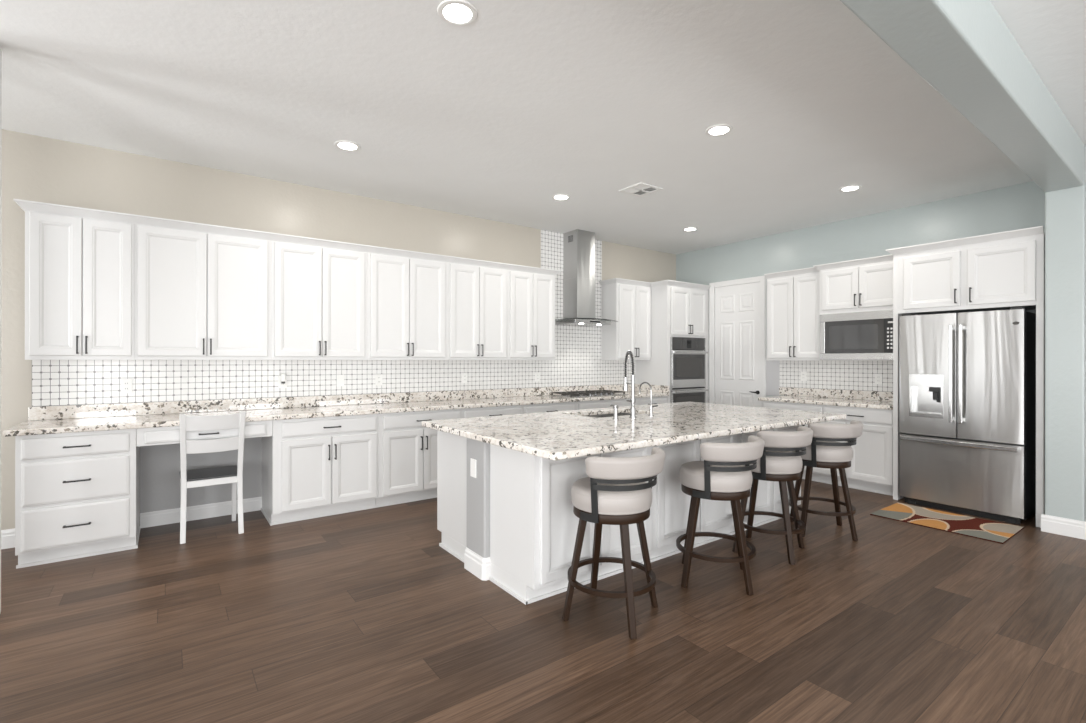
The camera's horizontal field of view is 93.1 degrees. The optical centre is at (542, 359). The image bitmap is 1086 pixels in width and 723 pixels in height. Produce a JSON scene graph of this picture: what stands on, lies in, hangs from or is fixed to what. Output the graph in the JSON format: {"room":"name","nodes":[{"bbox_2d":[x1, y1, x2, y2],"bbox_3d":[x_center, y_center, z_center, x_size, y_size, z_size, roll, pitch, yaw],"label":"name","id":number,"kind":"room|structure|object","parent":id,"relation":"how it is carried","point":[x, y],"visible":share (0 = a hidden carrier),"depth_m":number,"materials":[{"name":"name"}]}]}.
{"room":"kitchen","nodes":[
{"label":"kitchen","id":0,"kind":"room"},
{"bbox_2d":[0,49,1,612],"bbox_3d":[-2.994,-0.150,2.605,0.344,3.023,0.120,0,0,-36],"label":"wall","id":1,"kind":"structure","parent":0,"point":[0,49],"depth_m":2.72,"materials":[{"name":"white paint"}]},
{"bbox_2d":[1,129,675,529],"bbox_3d":[-1.835,-0.148,5.287,9.882,3.023,0.128,0,0,-36],"label":"wall","id":2,"kind":"structure","parent":0,"point":[34,168],"depth_m":4.37,"materials":[{"name":"beige paint"}]},
{"bbox_2d":[1,528,14,548],"bbox_3d":[-4.774,1.292,3.059,2.510,0.135,0.015,0,0,-36],"label":"baseboard","id":3,"kind":"structure","parent":2,"relation":"attached to","point":[8,535],"depth_m":3.72,"materials":[{"name":"white paint"}]},
{"bbox_2d":[25,210,134,359],"bbox_3d":[-3.417,-0.525,3.836,0.594,1.048,0.360,0,0,-36],"label":"upper cabinet","id":4,"kind":"object","parent":2,"relation":"attached to","point":[80,271],"visible":0.96,"depth_m":3.71,"materials":[{"name":"white paint"}]},
{"bbox_2d":[13,199,560,274],"bbox_3d":[-1.791,-1.064,5.029,4.722,0.058,0.354,0,0,-36],"label":"crown molding","id":5,"kind":"structure","parent":4,"relation":"on","point":[24,205],"depth_m":4.34,"materials":[{"name":"white paint"}]},
{"bbox_2d":[121,379,131,393],"bbox_3d":[-3.326,0.209,4.110,0.072,0.116,0.009,0,0,-36],"label":"wall outlet","id":6,"kind":"object","parent":2,"relation":"attached to","point":[126,384],"visible":1,"depth_m":4.11,"materials":[{"name":"white plastic"}]},
{"bbox_2d":[140,497,261,527],"bbox_3d":[-2.901,1.294,4.429,0.890,0.135,0.015,0,0,-36],"label":"baseboard","id":7,"kind":"structure","parent":2,"relation":"attached to","point":[169,516],"depth_m":4.39,"materials":[{"name":"white paint"}]},
{"bbox_2d":[134,224,270,359],"bbox_3d":[-2.803,-0.524,4.285,0.926,1.048,0.360,0,0,-36],"label":"upper cabinet","id":8,"kind":"object","parent":2,"relation":"attached to","point":[199,295],"visible":1,"depth_m":4.14,"materials":[{"name":"white paint"}]},
{"bbox_2d":[278,375,286,387],"bbox_3d":[-2.415,0.203,4.777,0.072,0.116,0.009,0,0,-36],"label":"wall outlet","id":9,"kind":"object","parent":2,"relation":"attached to","point":[280,385],"visible":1,"depth_m":4.77,"materials":[{"name":"white plastic"}]},
{"bbox_2d":[281,373,285,383],"bbox_3d":[-2.399,0.170,4.755,0.036,0.095,0.045,0,0,-36],"label":"plug","id":10,"kind":"object","parent":9,"relation":"attached to","point":[283,375],"visible":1,"depth_m":4.74,"materials":[{"name":"white plastic"}]},
{"bbox_2d":[271,240,366,359],"bbox_3d":[-2.095,-0.523,4.803,0.826,1.048,0.360,0,0,-36],"label":"upper cabinet","id":11,"kind":"object","parent":2,"relation":"attached to","point":[319,294],"visible":0.98,"depth_m":4.66,"materials":[{"name":"white paint"}]},
{"bbox_2d":[32,229,634,406],"bbox_3d":[-1.210,-0.655,5.669,6.340,2.007,0.008,0,0,-36],"label":"backsplash","id":12,"kind":"structure","parent":2,"relation":"attached to","point":[577,362],"depth_m":5.01,"materials":[{"name":"tile"}]},
{"bbox_2d":[337,375,343,385],"bbox_3d":[-1.999,0.203,5.081,0.072,0.116,0.010,0,0,-36],"label":"light switch","id":13,"kind":"object","parent":2,"relation":"attached to","point":[340,378],"visible":1,"depth_m":5.08,"materials":[{"name":"white plastic"}]},
{"bbox_2d":[375,374,381,385],"bbox_3d":[-1.691,0.205,5.307,0.072,0.116,0.009,0,0,-36],"label":"wall outlet","id":14,"kind":"object","parent":2,"relation":"attached to","point":[378,377],"visible":1,"depth_m":5.30,"materials":[{"name":"white plastic"}]},
{"bbox_2d":[367,252,446,359],"bbox_3d":[-1.423,-0.522,5.295,0.838,1.048,0.360,0,0,-36],"label":"upper cabinet","id":15,"kind":"object","parent":2,"relation":"attached to","point":[407,296],"visible":0.98,"depth_m":5.15,"materials":[{"name":"white paint"}]},
{"bbox_2d":[462,373,466,382],"bbox_3d":[-0.897,0.207,5.888,0.072,0.116,0.009,0,0,-36],"label":"wall outlet","id":16,"kind":"object","parent":2,"relation":"attached to","point":[464,375],"visible":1,"depth_m":5.88,"materials":[{"name":"white plastic"}]},
{"bbox_2d":[447,262,507,359],"bbox_3d":[-0.781,-0.521,5.765,0.754,1.048,0.360,0,0,-36],"label":"upper cabinet","id":17,"kind":"object","parent":2,"relation":"attached to","point":[477,296],"visible":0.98,"depth_m":5.63,"materials":[{"name":"white paint"}]},
{"bbox_2d":[508,270,554,359],"bbox_3d":[-0.200,-0.521,6.189,0.684,1.048,0.360,0,0,-36],"label":"upper cabinet","id":18,"kind":"object","parent":2,"relation":"attached to","point":[531,296],"visible":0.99,"depth_m":6.05,"materials":[{"name":"white paint"}]},
{"bbox_2d":[535,372,539,381],"bbox_3d":[-0.068,0.215,6.494,0.072,0.116,0.009,0,0,-36],"label":"wall outlet","id":19,"kind":"object","parent":2,"relation":"attached to","point":[537,374],"visible":1,"depth_m":6.49,"materials":[{"name":"white plastic"}]},
{"bbox_2d":[555,229,617,325],"bbox_3d":[0.536,-1.053,6.631,0.910,1.206,0.500,0,0,-36],"label":"range hood","id":20,"kind":"object","parent":2,"relation":"attached to","point":[578,245],"visible":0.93,"depth_m":6.60,"materials":[{"name":"silver metal"}]},
{"bbox_2d":[555,319,610,325],"bbox_3d":[0.522,-0.481,6.649,0.600,0.050,0.455,0,0,-36],"label":"hood","id":21,"kind":"object","parent":20,"relation":"attached to","point":[573,322],"depth_m":6.51,"materials":[{"name":"silver metal"}]},
{"bbox_2d":[601,283,650,359],"bbox_3d":[1.180,-0.519,7.200,0.668,1.048,0.360,0,0,-36],"label":"upper cabinet","id":22,"kind":"object","parent":2,"relation":"attached to","point":[629,305],"visible":0.98,"depth_m":7.06,"materials":[{"name":"white paint"}]},
{"bbox_2d":[467,438,489,557],"bbox_3d":[0.738,0.929,4.149,2.908,0.874,0.244,0,0,-36],"label":"wall","id":23,"kind":"structure","parent":0,"point":[478,488],"depth_m":3.24,"materials":[{"name":"grey paint"}]},
{"bbox_2d":[470,458,475,477],"bbox_3d":[-0.446,0.693,3.299,0.006,0.116,0.072,0,0,-36],"label":"wall outlet","id":24,"kind":"object","parent":23,"relation":"attached to","point":[472,461],"visible":1,"depth_m":3.29,"materials":[{"name":"white plastic"}]},
{"bbox_2d":[464,547,490,580],"bbox_3d":[-0.426,1.298,3.298,0.054,0.135,0.272,0,0,-36],"label":"baseboard","id":25,"kind":"structure","parent":23,"relation":"attached to","point":[479,566],"depth_m":3.23,"materials":[{"name":"white paint"}]},
{"bbox_2d":[0,479,1085,722],"bbox_3d":[1.710,1.398,1.810,11.500,0.060,10.100,0,0,-36],"label":"floor","id":26,"kind":"structure","parent":0,"point":[362,616],"depth_m":2.59,"materials":[{"name":"brown wood"}]},
{"bbox_2d":[15,429,139,568],"bbox_3d":[-3.315,0.924,3.721,0.624,0.874,0.664,0,0,-36],"label":"base cabinet","id":27,"kind":"object","parent":26,"relation":"on","point":[77,494],"visible":0.98,"depth_m":3.48,"materials":[{"name":"white paint"}]},
{"bbox_2d":[179,411,245,543],"bbox_3d":[-2.625,0.879,4.073,0.420,0.967,0.527,0,0,-36],"label":"desk chair","id":28,"kind":"object","parent":26,"relation":"on","point":[227,474],"visible":1,"depth_m":3.93,"materials":[{"name":"white paint"}]},
{"bbox_2d":[261,414,377,525],"bbox_3d":[-2.020,0.926,4.669,0.872,0.874,0.664,0,0,-36],"label":"base cabinet","id":29,"kind":"object","parent":26,"relation":"on","point":[320,466],"visible":0.98,"depth_m":4.42,"materials":[{"name":"white paint"}]},
{"bbox_2d":[376,409,460,507],"bbox_3d":[-1.329,0.927,5.175,0.840,0.874,0.664,0,0,-36],"label":"base cabinet","id":30,"kind":"object","parent":26,"relation":"on","point":[407,450],"visible":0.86,"depth_m":4.87,"materials":[{"name":"white paint"}]},
{"bbox_2d":[437,430,466,557],"bbox_3d":[-0.256,0.928,3.938,1.000,0.874,0.584,0,0,-36],"label":"base cabinet","id":31,"kind":"object","parent":26,"relation":"on","point":[451,448],"visible":0.06,"depth_m":3.64,"materials":[{"name":"white paint"}]},
{"bbox_2d":[439,544,463,561],"bbox_3d":[-0.624,1.357,3.603,0.014,0.016,0.450,0,0,-36],"label":"skirt","id":32,"kind":"object","parent":31,"relation":"attached to","point":[440,545],"visible":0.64,"depth_m":3.62,"materials":[{"name":"white paint"}]},
{"bbox_2d":[422,402,845,460],"bbox_3d":[0.824,0.472,4.057,3.088,0.039,1.610,0,0,-36],"label":"countertop","id":33,"kind":"structure","parent":31,"relation":"on","point":[556,435],"depth_m":3.50,"materials":[{"name":"beige stone"}]},
{"bbox_2d":[587,413,629,417],"bbox_3d":[0.589,0.581,4.409,0.744,0.178,0.444,0,0,-36],"label":"sink","id":34,"kind":"object","parent":33,"relation":"in","point":[619,414],"visible":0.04,"depth_m":4.67,"materials":[{"name":"grey metal"}]},
{"bbox_2d":[610,405,618,418],"bbox_3d":[0.546,0.398,3.953,0.048,0.108,0.082,0,0,-36],"label":"soap dispenser","id":35,"kind":"object","parent":33,"relation":"on","point":[615,414],"visible":1,"depth_m":3.92,"materials":[{"name":"silver metal"}]},
{"bbox_2d":[623,351,636,417],"bbox_3d":[0.697,0.188,4.114,0.088,0.528,0.274,0,0,3],"label":"spring faucet","id":36,"kind":"object","parent":33,"relation":"on","point":[625,387],"visible":1,"depth_m":4.04,"materials":[{"name":"silver metal"}]},
{"bbox_2d":[639,382,657,415],"bbox_3d":[0.864,0.316,4.237,0.090,0.273,0.153,0,0,-36],"label":"filter faucet","id":37,"kind":"object","parent":33,"relation":"on","point":[651,406],"visible":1,"depth_m":4.18,"materials":[{"name":"silver metal"}]},
{"bbox_2d":[648,406,653,415],"bbox_3d":[0.878,0.412,4.181,0.048,0.080,0.047,0,0,-36],"label":"faucet","id":38,"kind":"object","parent":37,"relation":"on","point":[651,409],"depth_m":4.17,"materials":[{"name":"silver metal"}]},
{"bbox_2d":[461,405,523,417],"bbox_3d":[-0.683,0.928,5.647,0.760,0.874,0.664,0,0,-36],"label":"base cabinet","id":39,"kind":"object","parent":26,"relation":"on","point":[517,409],"visible":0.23,"depth_m":5.39,"materials":[{"name":"white paint"}]},
{"bbox_2d":[524,402,575,413],"bbox_3d":[-0.076,0.928,6.092,0.744,0.874,0.664,0,0,-36],"label":"base cabinet","id":40,"kind":"object","parent":26,"relation":"on","point":[549,407],"visible":0.22,"depth_m":5.84,"materials":[{"name":"white paint"}]},
{"bbox_2d":[490,444,652,604],"bbox_3d":[0.197,0.929,3.291,0.968,0.874,0.498,0,0,-36],"label":"base cabinet","id":41,"kind":"object","parent":26,"relation":"on","point":[534,523],"visible":0.55,"depth_m":2.97,"materials":[{"name":"white paint"}]},
{"bbox_2d":[489,577,527,604],"bbox_3d":[-0.210,1.357,3.036,0.014,0.016,0.403,0,0,-36],"label":"skirt","id":42,"kind":"object","parent":41,"relation":"attached to","point":[491,579],"visible":1,"depth_m":3.03,"materials":[{"name":"white paint"}]},
{"bbox_2d":[576,398,630,409],"bbox_3d":[0.608,0.929,6.592,0.950,0.874,0.664,0,0,-36],"label":"base cabinet","id":43,"kind":"object","parent":26,"relation":"on","point":[580,405],"visible":0.05,"depth_m":6.31,"materials":[{"name":"white paint"}]},
{"bbox_2d":[562,447,664,638],"bbox_3d":[0.374,0.922,2.748,0.520,0.888,0.514,0,0,39],"label":"bar stool","id":44,"kind":"object","parent":26,"relation":"on","point":[616,491],"visible":1,"depth_m":2.59,"materials":[{"name":"white leather"}]},
{"bbox_2d":[571,477,651,514],"bbox_3d":[0.369,0.718,2.780,0.435,0.122,0.435,0,0,-36],"label":"seat cushion","id":45,"kind":"object","parent":44,"relation":"on","point":[586,499],"depth_m":2.60,"materials":[{"name":"beige leather"}]},
{"bbox_2d":[585,447,664,479],"bbox_3d":[0.474,0.534,2.637,0.520,0.111,0.212,0,0,-36],"label":"cushion","id":46,"kind":"object","parent":44,"relation":"on","point":[648,467],"depth_m":2.52,"materials":[{"name":"beige leather"}]},
{"bbox_2d":[635,396,666,405],"bbox_3d":[1.265,0.930,7.073,0.678,0.874,0.664,0,0,-36],"label":"base cabinet","id":47,"kind":"object","parent":26,"relation":"on","point":[655,400],"visible":0.19,"depth_m":6.83,"materials":[{"name":"white paint"}]},
{"bbox_2d":[3,384,669,446],"bbox_3d":[-1.032,0.485,5.393,6.374,0.274,0.665,0,0,-36],"label":"countertop","id":48,"kind":"structure","parent":47,"relation":"on","point":[93,417],"depth_m":4.42,"materials":[{"name":"white stone"}]},
{"bbox_2d":[550,390,628,397],"bbox_3d":[0.592,0.430,6.598,0.910,0.042,0.510,0,0,-36],"label":"gas cooktop","id":49,"kind":"object","parent":48,"relation":"in","point":[592,393],"visible":1,"depth_m":6.49,"materials":[{"name":"black metal"}]},
{"bbox_2d":[550,393,628,397],"bbox_3d":[0.592,0.447,6.598,0.910,0.010,0.510,0,0,-36],"label":"tray","id":50,"kind":"object","parent":49,"relation":"on","point":[573,395],"depth_m":6.39,"materials":[{"name":"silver metal"}]},
{"bbox_2d":[635,285,708,402],"bbox_3d":[1.913,0.163,7.546,0.920,2.410,0.664,0,0,-36],"label":"tall cabinet","id":51,"kind":"object","parent":26,"relation":"on","point":[684,311],"visible":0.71,"depth_m":7.22,"materials":[{"name":"white paint"}]},
{"bbox_2d":[599,278,710,289],"bbox_3d":[1.665,-1.060,7.179,1.767,0.058,0.394,0,0,-15],"label":"crown molding","id":52,"kind":"structure","parent":51,"relation":"attached to","point":[614,280],"depth_m":7.12,"materials":[{"name":"white paint"}]},
{"bbox_2d":[670,337,707,402],"bbox_3d":[1.924,0.352,7.505,0.765,1.340,0.628,0,0,-36],"label":"double wall oven","id":53,"kind":"object","parent":51,"relation":"in","point":[687,355],"visible":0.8,"depth_m":7.27,"materials":[{"name":"silver metal"}]},
{"bbox_2d":[649,434,736,561],"bbox_3d":[0.974,0.930,3.859,0.956,0.874,0.498,0,0,-36],"label":"base cabinet","id":54,"kind":"object","parent":26,"relation":"on","point":[671,506],"visible":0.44,"depth_m":3.54,"materials":[{"name":"white paint"}]},
{"bbox_2d":[676,435,763,595],"bbox_3d":[1.098,0.923,3.198,0.520,0.888,0.520,0,0,8],"label":"bar stool","id":55,"kind":"object","parent":26,"relation":"on","point":[722,475],"visible":1,"depth_m":3.03,"materials":[{"name":"white leather"}]},
{"bbox_2d":[679,461,752,492],"bbox_3d":[1.078,0.719,3.224,0.435,0.122,0.435,0,0,-36],"label":"seat cushion","id":56,"kind":"object","parent":55,"relation":"on","point":[694,478],"depth_m":3.05,"materials":[{"name":"beige leather"}]},
{"bbox_2d":[700,435,763,461],"bbox_3d":[1.183,0.535,3.081,0.520,0.111,0.212,0,0,-36],"label":"cushion","id":57,"kind":"object","parent":55,"relation":"on","point":[752,450],"depth_m":2.96,"materials":[{"name":"beige leather"}]},
{"bbox_2d":[729,425,800,534],"bbox_3d":[1.745,0.931,4.424,0.956,0.874,0.498,0,0,-36],"label":"base cabinet","id":58,"kind":"object","parent":26,"relation":"on","point":[768,498],"visible":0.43,"depth_m":4.19,"materials":[{"name":"white paint"}]},
{"bbox_2d":[732,426,812,564],"bbox_3d":[1.632,0.924,3.693,0.520,0.888,0.539,0,0,-33],"label":"bar stool","id":59,"kind":"object","parent":26,"relation":"on","point":[777,463],"visible":0.8,"depth_m":3.51,"materials":[{"name":"beige leather"}]},
{"bbox_2d":[743,450,802,474],"bbox_3d":[1.625,0.720,3.705,0.435,0.122,0.435,0,0,-33],"label":"seat cushion","id":60,"kind":"object","parent":59,"relation":"on","point":[768,464],"depth_m":3.51,"materials":[{"name":"beige leather"}]},
{"bbox_2d":[757,426,812,447],"bbox_3d":[1.722,0.536,3.557,0.520,0.111,0.212,0,0,-33],"label":"cushion","id":61,"kind":"object","parent":59,"relation":"on","point":[801,438],"depth_m":3.44,"materials":[{"name":"beige leather"}]},
{"bbox_2d":[789,420,862,540],"bbox_3d":[2.251,0.924,4.097,0.520,0.888,0.520,0,0,6],"label":"bar stool","id":62,"kind":"object","parent":26,"relation":"on","point":[823,452],"visible":0.89,"depth_m":3.94,"materials":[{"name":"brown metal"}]},
{"bbox_2d":[792,440,852,461],"bbox_3d":[2.230,0.720,4.123,0.435,0.122,0.435,0,0,-24],"label":"seat cushion","id":63,"kind":"object","parent":62,"relation":"on","point":[815,452],"depth_m":3.94,"materials":[{"name":"beige leather"}]},
{"bbox_2d":[808,420,862,438],"bbox_3d":[2.303,0.536,3.961,0.520,0.111,0.212,0,0,-24],"label":"cushion","id":64,"kind":"object","parent":62,"relation":"on","point":[853,430],"depth_m":3.87,"materials":[{"name":"beige leather"}]},
{"bbox_2d":[761,401,892,495],"bbox_3d":[3.308,0.932,5.855,0.664,0.874,1.438,0,0,-36],"label":"base cabinet","id":65,"kind":"object","parent":26,"relation":"on","point":[871,469],"visible":0.34,"depth_m":5.33,"materials":[{"name":"white paint"}]},
{"bbox_2d":[758,387,892,409],"bbox_3d":[3.284,0.424,5.903,0.649,0.142,1.544,0,0,-36],"label":"countertop","id":66,"kind":"structure","parent":65,"relation":"on","point":[847,398],"depth_m":5.93,"materials":[{"name":"white stone"}]},
{"bbox_2d":[870,503,1023,543],"bbox_3d":[3.405,1.365,4.373,0.613,0.009,0.895,0,0,-36],"label":"kitchen rug","id":67,"kind":"object","parent":26,"relation":"on","point":[998,532],"visible":1,"depth_m":4.31,"materials":[{"name":"multicoloured fabric"}]},
{"bbox_2d":[899,307,1035,523],"bbox_3d":[3.970,0.465,4.798,0.815,1.810,0.890,0,0,-36],"label":"refrigerator","id":68,"kind":"object","parent":26,"relation":"on","point":[967,380],"visible":0.99,"depth_m":4.52,"materials":[{"name":"silver metal"}]},
{"bbox_2d":[893,233,1044,527],"bbox_3d":[4.017,0.165,4.815,0.750,2.410,1.077,0,0,-36],"label":"tall cabinet","id":69,"kind":"object","parent":26,"relation":"on","point":[1004,274],"visible":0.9,"depth_m":4.54,"materials":[{"name":"white paint"}]},
{"bbox_2d":[764,226,1043,278],"bbox_3d":[3.563,-1.057,5.443,0.745,0.058,2.628,0,0,-36],"label":"crown molding","id":70,"kind":"structure","parent":69,"relation":"attached to","point":[1037,230],"depth_m":4.87,"materials":[{"name":"white paint"}]},
{"bbox_2d":[0,0,1085,254],"bbox_3d":[1.714,-1.705,1.810,11.500,0.100,10.100,0,0,-36],"label":"ceiling","id":71,"kind":"structure","parent":0,"point":[526,103],"depth_m":3.27,"materials":[{"name":"paint"}]},
{"bbox_2d":[334,140,359,150],"bbox_3d":[-1.513,-1.655,3.984,0.190,0.008,0.190,0,0,-36],"label":"recessed light","id":72,"kind":"object","parent":71,"relation":"in","point":[342,144],"visible":1,"depth_m":3.98,"materials":[{"name":"white plastic"}]},
{"bbox_2d":[437,0,477,25],"bbox_3d":[-0.408,-1.653,2.457,0.190,0.008,0.190,0,0,-36],"label":"recessed light","id":73,"kind":"object","parent":71,"relation":"in","point":[453,12],"visible":1,"depth_m":2.45,"materials":[{"name":"white plastic"}]},
{"bbox_2d":[552,194,569,199],"bbox_3d":[0.184,-1.653,5.238,0.190,0.008,0.190,0,0,-36],"label":"recessed light","id":74,"kind":"object","parent":71,"relation":"in","point":[558,196],"visible":1,"depth_m":5.23,"materials":[{"name":"white plastic"}]},
{"bbox_2d":[619,182,662,196],"bbox_3d":[0.946,-1.651,5.001,0.300,0.010,0.300,0,0,-36],"label":"ceiling vent","id":75,"kind":"object","parent":71,"relation":"in","point":[640,189],"visible":1,"depth_m":4.99,"materials":[{"name":"white plastic"}]},
{"bbox_2d":[682,227,697,230],"bbox_3d":[1.858,-1.651,6.506,0.190,0.008,0.190,0,0,-36],"label":"recessed light","id":76,"kind":"object","parent":71,"relation":"in","point":[687,228],"visible":1,"depth_m":6.50,"materials":[{"name":"white plastic"}]},
{"bbox_2d":[705,124,732,135],"bbox_3d":[1.267,-1.651,3.707,0.190,0.008,0.190,0,0,-36],"label":"recessed light","id":77,"kind":"object","parent":71,"relation":"in","point":[720,129],"visible":1,"depth_m":3.70,"materials":[{"name":"white plastic"}]},
{"bbox_2d":[839,185,861,191],"bbox_3d":[2.956,-1.649,4.955,0.190,0.008,0.190,0,0,-36],"label":"recessed light","id":78,"kind":"object","parent":71,"relation":"in","point":[850,187],"visible":1,"depth_m":4.96,"materials":[{"name":"white plastic"}]},
{"bbox_2d":[676,181,1044,396],"bbox_3d":[3.450,-0.142,6.330,0.120,3.023,4.444,0,0,-36],"label":"wall","id":79,"kind":"structure","parent":0,"point":[1019,206],"depth_m":5.87,"materials":[{"name":"blue paint"}]},
{"bbox_2d":[709,275,765,406],"bbox_3d":[2.693,0.120,7.208,0.065,2.497,0.882,0,0,-36],"label":"door","id":80,"kind":"structure","parent":79,"relation":"in","point":[737,313],"depth_m":7.20,"materials":[{"name":"white paint"}]},
{"bbox_2d":[766,360,779,395],"bbox_3d":[3.033,0.219,6.794,0.004,0.500,0.189,0,0,-36],"label":"wall","id":81,"kind":"structure","parent":79,"relation":"attached to","point":[772,366],"depth_m":6.79,"materials":[{"name":"grey paint"}]},
{"bbox_2d":[766,272,819,360],"bbox_3d":[3.147,-0.517,6.332,0.364,1.048,0.700,0,0,-36],"label":"upper cabinet","id":82,"kind":"object","parent":79,"relation":"attached to","point":[793,302],"visible":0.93,"depth_m":6.23,"materials":[{"name":"white paint"}]},
{"bbox_2d":[801,372,806,380],"bbox_3d":[3.267,0.204,6.456,0.009,0.116,0.072,0,0,-36],"label":"wall outlet","id":83,"kind":"object","parent":79,"relation":"attached to","point":[803,374],"visible":1,"depth_m":6.45,"materials":[{"name":"white plastic"}]},
{"bbox_2d":[780,360,892,391],"bbox_3d":[3.545,0.162,6.092,0.008,0.384,1.546,0,0,-36],"label":"backsplash","id":84,"kind":"structure","parent":79,"relation":"attached to","point":[837,375],"depth_m":6.12,"materials":[{"name":"tile"}]},
{"bbox_2d":[820,261,892,360],"bbox_3d":[3.569,-0.516,5.679,0.454,1.048,0.848,0,0,-36],"label":"upper cabinet","id":85,"kind":"object","parent":79,"relation":"attached to","point":[865,287],"visible":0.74,"depth_m":5.58,"materials":[{"name":"white paint"}]},
{"bbox_2d":[820,310,892,359],"bbox_3d":[3.565,-0.259,5.687,0.374,0.517,0.815,0,0,-36],"label":"microwave","id":86,"kind":"object","parent":85,"relation":"in","point":[868,335],"visible":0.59,"depth_m":5.59,"materials":[{"name":"silver metal"}]},
{"bbox_2d":[875,374,881,383],"bbox_3d":[3.765,0.215,5.776,0.009,0.116,0.072,0,0,-36],"label":"wall outlet","id":87,"kind":"object","parent":79,"relation":"attached to","point":[878,377],"visible":1,"depth_m":5.78,"materials":[{"name":"white plastic"}]},
{"bbox_2d":[1045,145,1085,520],"bbox_3d":[5.057,-0.140,4.745,2.433,3.023,0.221,0,0,-36],"label":"wall partition","id":88,"kind":"structure","parent":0,"point":[1065,209],"depth_m":4.02,"materials":[{"name":"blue paint"}]},
{"bbox_2d":[840,0,1083,191],"bbox_3d":[0.498,-1.498,1.326,8.971,0.318,0.221,0,0,-37],"label":"beam","id":89,"kind":"structure","parent":88,"relation":"attached to","point":[965,50],"depth_m":2.52,"materials":[{"name":"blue paint"}]},
{"bbox_2d":[1041,514,1085,539],"bbox_3d":[4.067,1.303,4.023,0.015,0.135,0.256,0,0,-36],"label":"baseboard","id":90,"kind":"structure","parent":88,"relation":"attached to","point":[1050,524],"depth_m":4.02,"materials":[{"name":"white paint"}]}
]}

